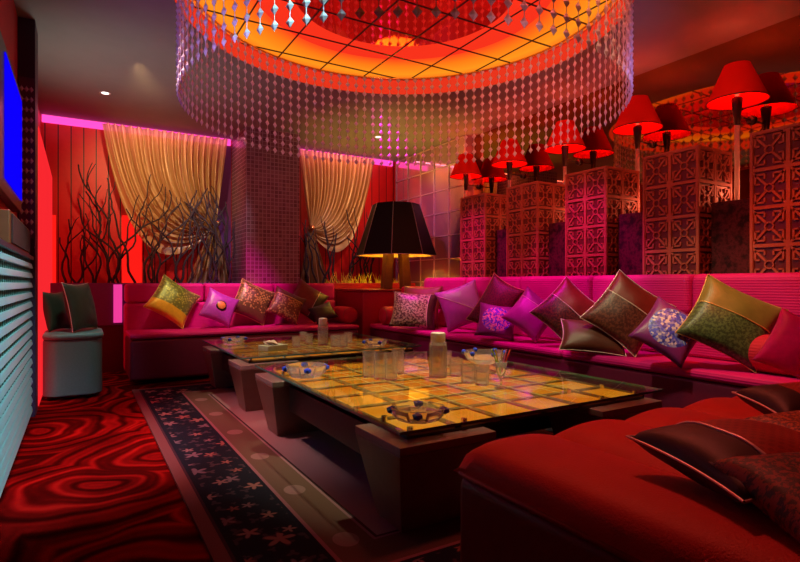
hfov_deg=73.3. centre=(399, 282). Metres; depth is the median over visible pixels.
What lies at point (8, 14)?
wall
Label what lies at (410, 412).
ashtray
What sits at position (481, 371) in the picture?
tumbler
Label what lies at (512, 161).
wall lamp
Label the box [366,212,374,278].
branch
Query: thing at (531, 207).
screen
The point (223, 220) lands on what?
branch
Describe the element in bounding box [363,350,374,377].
tumbler
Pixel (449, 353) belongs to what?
tumbler
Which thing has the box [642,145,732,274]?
screen
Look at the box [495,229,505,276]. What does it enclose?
marble block
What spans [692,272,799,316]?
sofa back
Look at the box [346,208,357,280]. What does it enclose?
branch
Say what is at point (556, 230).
marble block
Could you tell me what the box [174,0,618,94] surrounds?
trim
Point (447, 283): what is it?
cushion
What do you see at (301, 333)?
tumbler
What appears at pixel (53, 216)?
light panel
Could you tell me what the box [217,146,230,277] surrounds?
trim
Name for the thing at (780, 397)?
cushion
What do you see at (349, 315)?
bolster
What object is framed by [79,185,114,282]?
branch
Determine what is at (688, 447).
cushion
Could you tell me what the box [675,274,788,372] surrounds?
cushion
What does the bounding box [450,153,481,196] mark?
wall lamp
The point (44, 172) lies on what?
light panel
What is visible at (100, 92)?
recessed light
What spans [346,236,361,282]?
branch
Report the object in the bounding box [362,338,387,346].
ashtray
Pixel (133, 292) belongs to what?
cushion
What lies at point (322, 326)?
carafe
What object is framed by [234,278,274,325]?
cushion
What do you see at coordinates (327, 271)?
branch
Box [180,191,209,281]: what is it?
branch
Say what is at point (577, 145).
wall lamp
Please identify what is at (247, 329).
seat cushion
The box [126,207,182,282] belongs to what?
branch
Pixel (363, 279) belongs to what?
grass
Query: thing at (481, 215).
screen
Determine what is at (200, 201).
branch
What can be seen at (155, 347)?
sofa
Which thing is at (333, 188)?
curtain
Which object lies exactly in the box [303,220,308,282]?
branch
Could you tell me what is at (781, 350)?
cushion
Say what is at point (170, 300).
cushion
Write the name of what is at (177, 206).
branch
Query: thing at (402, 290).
cushion
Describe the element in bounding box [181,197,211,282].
branch
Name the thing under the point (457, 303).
cushion
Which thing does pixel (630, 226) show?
marble block
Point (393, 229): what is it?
table lamp
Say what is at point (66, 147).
wall
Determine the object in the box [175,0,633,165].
round ceiling light
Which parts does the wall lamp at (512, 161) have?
lamp shade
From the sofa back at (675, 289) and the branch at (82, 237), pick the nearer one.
the sofa back at (675, 289)
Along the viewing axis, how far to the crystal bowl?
2.96 m
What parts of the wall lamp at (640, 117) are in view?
clear stem, lamp shade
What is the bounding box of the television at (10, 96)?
[0,30,21,212]
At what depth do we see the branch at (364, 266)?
7.16 m
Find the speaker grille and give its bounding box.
[11,214,29,252]
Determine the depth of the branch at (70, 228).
5.42 m
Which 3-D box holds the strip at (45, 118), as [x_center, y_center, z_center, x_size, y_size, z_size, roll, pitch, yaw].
[-2.926,-1.730,6.144,1.940,0.071,0.043,0,0,-31]
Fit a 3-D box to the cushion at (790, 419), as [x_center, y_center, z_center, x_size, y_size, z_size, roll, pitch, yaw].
[0.949,0.353,1.203,0.281,0.121,0.215,0,0,-11]
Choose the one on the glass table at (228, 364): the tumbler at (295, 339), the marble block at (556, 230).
the tumbler at (295, 339)
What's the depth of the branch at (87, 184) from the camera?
5.63 m
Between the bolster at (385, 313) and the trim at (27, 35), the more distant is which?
the bolster at (385, 313)
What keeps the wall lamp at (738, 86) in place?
attached to the wall at (679, 91)
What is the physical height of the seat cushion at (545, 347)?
0.053 m
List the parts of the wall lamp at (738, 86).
clear stem, lamp shade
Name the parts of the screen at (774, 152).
lattice panel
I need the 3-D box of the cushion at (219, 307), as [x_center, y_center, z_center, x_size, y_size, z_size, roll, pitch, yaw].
[-1.827,0.247,5.449,0.424,0.415,0.171,0,0,-25]
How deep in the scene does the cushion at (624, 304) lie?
3.33 m
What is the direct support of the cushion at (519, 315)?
on the sofa at (706, 372)
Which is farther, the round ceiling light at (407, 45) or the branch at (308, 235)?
the branch at (308, 235)
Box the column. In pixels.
[232,126,299,283]
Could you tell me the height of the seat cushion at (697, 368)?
0.053 m
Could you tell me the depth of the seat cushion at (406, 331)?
5.38 m
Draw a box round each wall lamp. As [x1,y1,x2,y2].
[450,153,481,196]
[491,139,527,186]
[544,120,585,183]
[612,95,662,211]
[705,60,769,199]
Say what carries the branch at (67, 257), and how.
on the trim
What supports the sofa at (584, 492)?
on the floor
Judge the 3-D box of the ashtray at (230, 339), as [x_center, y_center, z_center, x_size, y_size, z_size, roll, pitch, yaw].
[-1.405,0.477,4.555,0.194,0.044,0.194,0,0,-42]
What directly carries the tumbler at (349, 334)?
on the glass table at (228, 364)
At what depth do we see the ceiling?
4.61 m
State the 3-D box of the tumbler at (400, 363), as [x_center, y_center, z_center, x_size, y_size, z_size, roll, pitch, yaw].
[-0.011,0.429,2.953,0.068,0.140,0.068,0,0,-31]
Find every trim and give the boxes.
[17,17,37,416]
[50,283,205,325]
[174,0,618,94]
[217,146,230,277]
[332,283,414,321]
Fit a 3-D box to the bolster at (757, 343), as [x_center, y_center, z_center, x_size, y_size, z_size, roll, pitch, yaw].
[1.907,0.356,2.635,0.196,0.196,0.364,0,0,-31]
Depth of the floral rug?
2.33 m
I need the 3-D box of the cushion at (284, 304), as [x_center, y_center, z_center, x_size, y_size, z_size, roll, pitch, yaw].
[-1.226,0.240,5.819,0.463,0.429,0.189,0,0,-21]
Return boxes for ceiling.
[14,0,799,161]
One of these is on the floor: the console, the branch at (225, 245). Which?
the console
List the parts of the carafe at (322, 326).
lid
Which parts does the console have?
panel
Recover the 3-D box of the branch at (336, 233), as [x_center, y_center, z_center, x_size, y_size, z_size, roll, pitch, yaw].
[-0.838,-0.270,7.000,0.113,0.761,0.030,0,0,-31]
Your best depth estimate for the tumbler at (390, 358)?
2.74 m
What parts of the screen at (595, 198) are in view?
lattice panel, lattice panel, lattice panel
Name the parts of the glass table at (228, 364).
amber pane, amber pane, amber pane, amber pane, amber pane, amber pane, amber pane, amber pane, amber pane, amber pane, amber pane, amber pane, amber pane, amber pane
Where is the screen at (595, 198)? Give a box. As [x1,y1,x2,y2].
[565,166,639,275]
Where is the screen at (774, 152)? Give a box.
[749,122,799,272]
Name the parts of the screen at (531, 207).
lattice panel, lattice panel, lattice panel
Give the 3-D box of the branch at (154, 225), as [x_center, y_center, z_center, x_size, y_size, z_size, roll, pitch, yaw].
[-2.568,-0.341,5.953,0.537,0.904,0.030,0,0,-31]
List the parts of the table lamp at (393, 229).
leg, lamp shade, leg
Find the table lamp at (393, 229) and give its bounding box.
[356,201,436,288]
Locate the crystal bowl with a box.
[461,347,506,373]
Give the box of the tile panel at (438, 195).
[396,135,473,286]
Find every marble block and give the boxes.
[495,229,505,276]
[549,222,564,275]
[618,212,642,274]
[711,198,749,273]
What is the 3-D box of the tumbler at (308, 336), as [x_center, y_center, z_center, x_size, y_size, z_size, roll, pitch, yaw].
[-0.745,0.457,4.405,0.065,0.086,0.065,0,0,-31]
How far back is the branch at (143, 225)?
5.81 m
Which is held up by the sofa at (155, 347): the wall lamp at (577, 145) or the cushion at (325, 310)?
the cushion at (325, 310)
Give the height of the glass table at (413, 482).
0.388 m
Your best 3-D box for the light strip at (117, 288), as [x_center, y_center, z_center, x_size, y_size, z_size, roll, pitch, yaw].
[-2.852,0.207,5.438,0.077,0.385,0.014,0,0,-31]
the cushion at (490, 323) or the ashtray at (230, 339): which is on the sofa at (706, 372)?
the cushion at (490, 323)
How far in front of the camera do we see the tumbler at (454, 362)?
2.86 m
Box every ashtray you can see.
[220,336,247,342]
[282,362,329,378]
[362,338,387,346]
[386,400,449,423]
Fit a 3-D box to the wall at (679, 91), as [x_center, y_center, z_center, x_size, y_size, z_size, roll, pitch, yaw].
[2.224,-0.585,4.344,0.100,2.970,8.400,0,0,-31]
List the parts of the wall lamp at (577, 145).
lamp shade, clear stem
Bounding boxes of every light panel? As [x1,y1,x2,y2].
[38,126,51,405]
[52,215,55,282]
[122,215,141,282]
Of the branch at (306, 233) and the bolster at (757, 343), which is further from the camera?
the branch at (306, 233)
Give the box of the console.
[0,238,33,496]
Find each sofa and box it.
[63,325,124,372]
[123,283,358,381]
[370,272,799,407]
[453,396,799,561]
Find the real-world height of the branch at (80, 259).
0.671 m
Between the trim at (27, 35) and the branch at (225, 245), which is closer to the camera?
the trim at (27, 35)
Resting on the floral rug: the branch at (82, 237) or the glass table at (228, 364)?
the glass table at (228, 364)
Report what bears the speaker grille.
attached to the speaker
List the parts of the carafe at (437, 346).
lid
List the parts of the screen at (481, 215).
lattice panel, lattice panel, lattice panel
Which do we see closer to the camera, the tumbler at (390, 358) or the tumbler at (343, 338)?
the tumbler at (390, 358)
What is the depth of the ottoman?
4.14 m
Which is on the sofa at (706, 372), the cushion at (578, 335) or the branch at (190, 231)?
the cushion at (578, 335)
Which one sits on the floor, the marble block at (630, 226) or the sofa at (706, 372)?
the sofa at (706, 372)
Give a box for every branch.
[59,237,75,282]
[61,217,89,282]
[77,195,138,282]
[77,229,101,282]
[78,163,150,282]
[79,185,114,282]
[80,227,93,282]
[85,236,101,282]
[106,184,171,282]
[107,178,135,282]
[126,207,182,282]
[142,211,193,281]
[143,187,197,282]
[146,198,180,282]
[146,230,154,282]
[174,188,207,282]
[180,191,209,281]
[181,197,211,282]
[184,193,217,282]
[188,190,196,282]
[194,194,234,282]
[195,202,233,282]
[196,217,221,282]
[206,186,232,282]
[212,204,226,282]
[300,233,308,282]
[302,223,317,282]
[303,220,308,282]
[304,228,327,282]
[321,219,333,281]
[322,234,336,282]
[331,233,338,282]
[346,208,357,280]
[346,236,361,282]
[347,237,371,282]
[348,252,360,279]
[363,257,369,282]
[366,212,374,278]
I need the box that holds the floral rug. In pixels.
[132,383,553,561]
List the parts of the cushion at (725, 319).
seam cord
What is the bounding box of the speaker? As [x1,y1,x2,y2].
[0,209,29,253]
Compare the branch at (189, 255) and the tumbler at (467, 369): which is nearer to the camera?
the tumbler at (467, 369)
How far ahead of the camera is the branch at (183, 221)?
5.90 m
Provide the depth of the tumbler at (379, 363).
2.77 m
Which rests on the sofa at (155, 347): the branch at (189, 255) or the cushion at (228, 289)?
the cushion at (228, 289)
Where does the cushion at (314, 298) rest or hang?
on the sofa at (155, 347)
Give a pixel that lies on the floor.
(89, 479)
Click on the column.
(265, 185)
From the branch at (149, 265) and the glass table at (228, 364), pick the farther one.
the branch at (149, 265)
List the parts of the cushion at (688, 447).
seam cord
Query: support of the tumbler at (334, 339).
on the glass table at (228, 364)
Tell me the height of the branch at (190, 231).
1.165 m
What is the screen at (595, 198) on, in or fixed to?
on the trim
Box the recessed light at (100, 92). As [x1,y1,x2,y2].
[99,91,110,94]
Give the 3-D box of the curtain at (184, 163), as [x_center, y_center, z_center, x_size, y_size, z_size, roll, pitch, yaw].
[-2.611,-0.811,6.112,1.349,1.818,0.176,0,0,-30]
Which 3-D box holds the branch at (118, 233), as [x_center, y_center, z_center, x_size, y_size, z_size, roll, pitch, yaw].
[-2.929,-0.493,5.678,0.294,1.207,0.030,0,0,-31]
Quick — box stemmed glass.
[494,361,507,388]
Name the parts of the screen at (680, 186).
lattice panel, lattice panel, lattice panel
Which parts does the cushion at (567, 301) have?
seam cord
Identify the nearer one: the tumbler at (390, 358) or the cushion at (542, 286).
the tumbler at (390, 358)
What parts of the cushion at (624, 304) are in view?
seam cord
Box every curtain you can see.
[102,123,227,282]
[300,149,373,282]
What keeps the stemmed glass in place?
on the glass table at (413, 482)
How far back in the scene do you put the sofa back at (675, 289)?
3.39 m
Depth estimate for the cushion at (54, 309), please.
4.30 m
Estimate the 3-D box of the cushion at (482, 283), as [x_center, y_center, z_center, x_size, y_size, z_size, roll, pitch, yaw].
[0.887,0.071,4.896,0.185,0.253,0.735,0,0,-31]
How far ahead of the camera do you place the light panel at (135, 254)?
6.07 m
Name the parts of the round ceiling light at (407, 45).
glass, crystal chandelier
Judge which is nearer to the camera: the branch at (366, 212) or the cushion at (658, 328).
the cushion at (658, 328)
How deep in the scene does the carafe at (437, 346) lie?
2.82 m
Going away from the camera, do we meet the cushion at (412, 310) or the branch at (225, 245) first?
the cushion at (412, 310)
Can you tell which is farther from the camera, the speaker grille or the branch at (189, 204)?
the branch at (189, 204)
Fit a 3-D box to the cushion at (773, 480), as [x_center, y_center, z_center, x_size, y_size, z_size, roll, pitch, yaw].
[0.705,0.356,0.889,0.251,0.116,0.233,0,0,-6]
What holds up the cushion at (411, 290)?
on the sofa at (706, 372)
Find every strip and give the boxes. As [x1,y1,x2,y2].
[19,76,33,237]
[42,114,230,145]
[113,284,121,322]
[303,149,392,166]
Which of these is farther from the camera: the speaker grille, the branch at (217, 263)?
the branch at (217, 263)
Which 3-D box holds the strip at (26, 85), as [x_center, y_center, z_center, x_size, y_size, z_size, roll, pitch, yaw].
[-2.488,-0.835,3.583,0.084,1.070,0.015,0,0,-31]
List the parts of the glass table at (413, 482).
amber pane, amber pane, amber pane, amber pane, amber pane, amber pane, amber pane, amber pane, amber pane, amber pane, amber pane, amber pane, amber pane, amber pane, amber pane, amber pane, amber pane, amber pane, amber pane, amber pane, amber pane, amber pane, amber pane, amber pane, amber pane, amber pane, amber pane, amber pane, amber pane, amber pane, amber pane, amber pane, amber pane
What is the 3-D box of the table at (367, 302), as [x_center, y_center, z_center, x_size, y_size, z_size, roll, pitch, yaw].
[-0.181,0.480,6.594,1.020,0.820,0.755,0,0,-31]
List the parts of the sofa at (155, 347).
backrest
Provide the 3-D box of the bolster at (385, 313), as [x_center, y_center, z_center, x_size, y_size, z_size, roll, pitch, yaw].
[-0.043,0.354,5.929,0.364,0.200,0.200,0,0,-31]
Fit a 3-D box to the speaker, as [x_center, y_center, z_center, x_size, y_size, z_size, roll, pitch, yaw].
[-1.978,-0.251,2.716,0.084,0.149,1.407,0,0,-31]
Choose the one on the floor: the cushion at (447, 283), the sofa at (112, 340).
the sofa at (112, 340)
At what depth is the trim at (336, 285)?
6.83 m
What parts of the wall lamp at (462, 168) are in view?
lamp shade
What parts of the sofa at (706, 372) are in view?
backrest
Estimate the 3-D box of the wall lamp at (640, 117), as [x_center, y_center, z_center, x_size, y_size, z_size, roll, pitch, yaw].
[1.927,-1.025,4.365,0.379,0.950,0.379,0,0,-31]
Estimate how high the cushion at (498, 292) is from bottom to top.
0.545 m
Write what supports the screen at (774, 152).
on the trim
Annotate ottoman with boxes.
[42,328,103,400]
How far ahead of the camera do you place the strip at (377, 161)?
7.69 m
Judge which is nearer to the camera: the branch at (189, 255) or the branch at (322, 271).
the branch at (189, 255)
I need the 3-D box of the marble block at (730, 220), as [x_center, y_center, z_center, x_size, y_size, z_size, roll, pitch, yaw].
[2.280,-0.258,3.485,0.440,0.524,0.281,0,0,-31]
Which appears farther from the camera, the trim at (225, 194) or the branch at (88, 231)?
the trim at (225, 194)
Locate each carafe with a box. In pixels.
[318,318,327,345]
[429,332,446,378]
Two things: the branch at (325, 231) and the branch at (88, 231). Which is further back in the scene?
the branch at (325, 231)
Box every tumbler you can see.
[292,336,299,346]
[299,331,306,340]
[305,333,312,343]
[330,334,338,346]
[339,334,347,346]
[344,332,351,342]
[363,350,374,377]
[373,351,385,379]
[384,352,397,380]
[392,348,403,374]
[447,350,451,366]
[449,357,462,376]
[461,363,474,383]
[475,364,488,385]
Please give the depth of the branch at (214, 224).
6.16 m
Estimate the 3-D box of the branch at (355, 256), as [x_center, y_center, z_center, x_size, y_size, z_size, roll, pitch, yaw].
[-0.524,-0.335,7.138,0.462,0.898,0.030,0,0,-31]
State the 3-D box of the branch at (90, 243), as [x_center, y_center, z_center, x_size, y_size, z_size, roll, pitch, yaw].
[-3.196,-0.191,5.595,0.168,0.607,0.030,0,0,-31]
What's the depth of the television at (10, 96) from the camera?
2.73 m
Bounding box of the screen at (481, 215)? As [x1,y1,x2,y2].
[460,193,505,276]
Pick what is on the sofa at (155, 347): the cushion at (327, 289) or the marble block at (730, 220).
the cushion at (327, 289)
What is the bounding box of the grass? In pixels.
[325,272,398,282]
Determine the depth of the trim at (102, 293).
5.38 m
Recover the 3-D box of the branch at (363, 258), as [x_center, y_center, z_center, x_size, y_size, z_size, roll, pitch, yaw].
[-0.520,-0.264,7.105,0.406,0.753,0.030,0,0,-31]
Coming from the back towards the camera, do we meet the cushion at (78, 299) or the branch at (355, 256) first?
the branch at (355, 256)
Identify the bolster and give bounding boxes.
[332,306,357,323]
[379,306,393,324]
[748,334,794,376]
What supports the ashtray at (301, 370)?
on the glass table at (413, 482)
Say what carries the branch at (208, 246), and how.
on the trim
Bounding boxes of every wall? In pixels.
[0,0,40,216]
[41,115,395,282]
[474,15,799,211]
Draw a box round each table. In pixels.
[202,333,421,411]
[255,350,662,531]
[335,288,400,338]
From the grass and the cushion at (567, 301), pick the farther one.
the grass
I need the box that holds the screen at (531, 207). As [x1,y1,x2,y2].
[506,181,564,276]
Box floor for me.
[0,371,211,561]
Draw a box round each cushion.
[43,291,69,331]
[62,283,97,332]
[124,283,203,302]
[125,322,358,339]
[143,274,200,328]
[198,287,239,327]
[203,283,272,300]
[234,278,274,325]
[266,286,306,324]
[272,283,333,299]
[293,278,328,322]
[308,302,338,323]
[370,323,475,336]
[388,291,436,329]
[401,286,423,292]
[404,286,442,327]
[424,277,469,291]
[435,279,479,332]
[445,332,566,357]
[466,273,524,323]
[466,277,522,298]
[474,302,513,340]
[501,286,547,342]
[521,276,594,300]
[529,276,594,339]
[559,319,626,356]
[562,348,799,386]
[580,269,675,357]
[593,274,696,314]
[626,419,799,504]
[628,296,696,368]
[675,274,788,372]
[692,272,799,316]
[709,452,799,542]
[731,382,799,413]
[744,410,799,431]
[752,308,799,378]

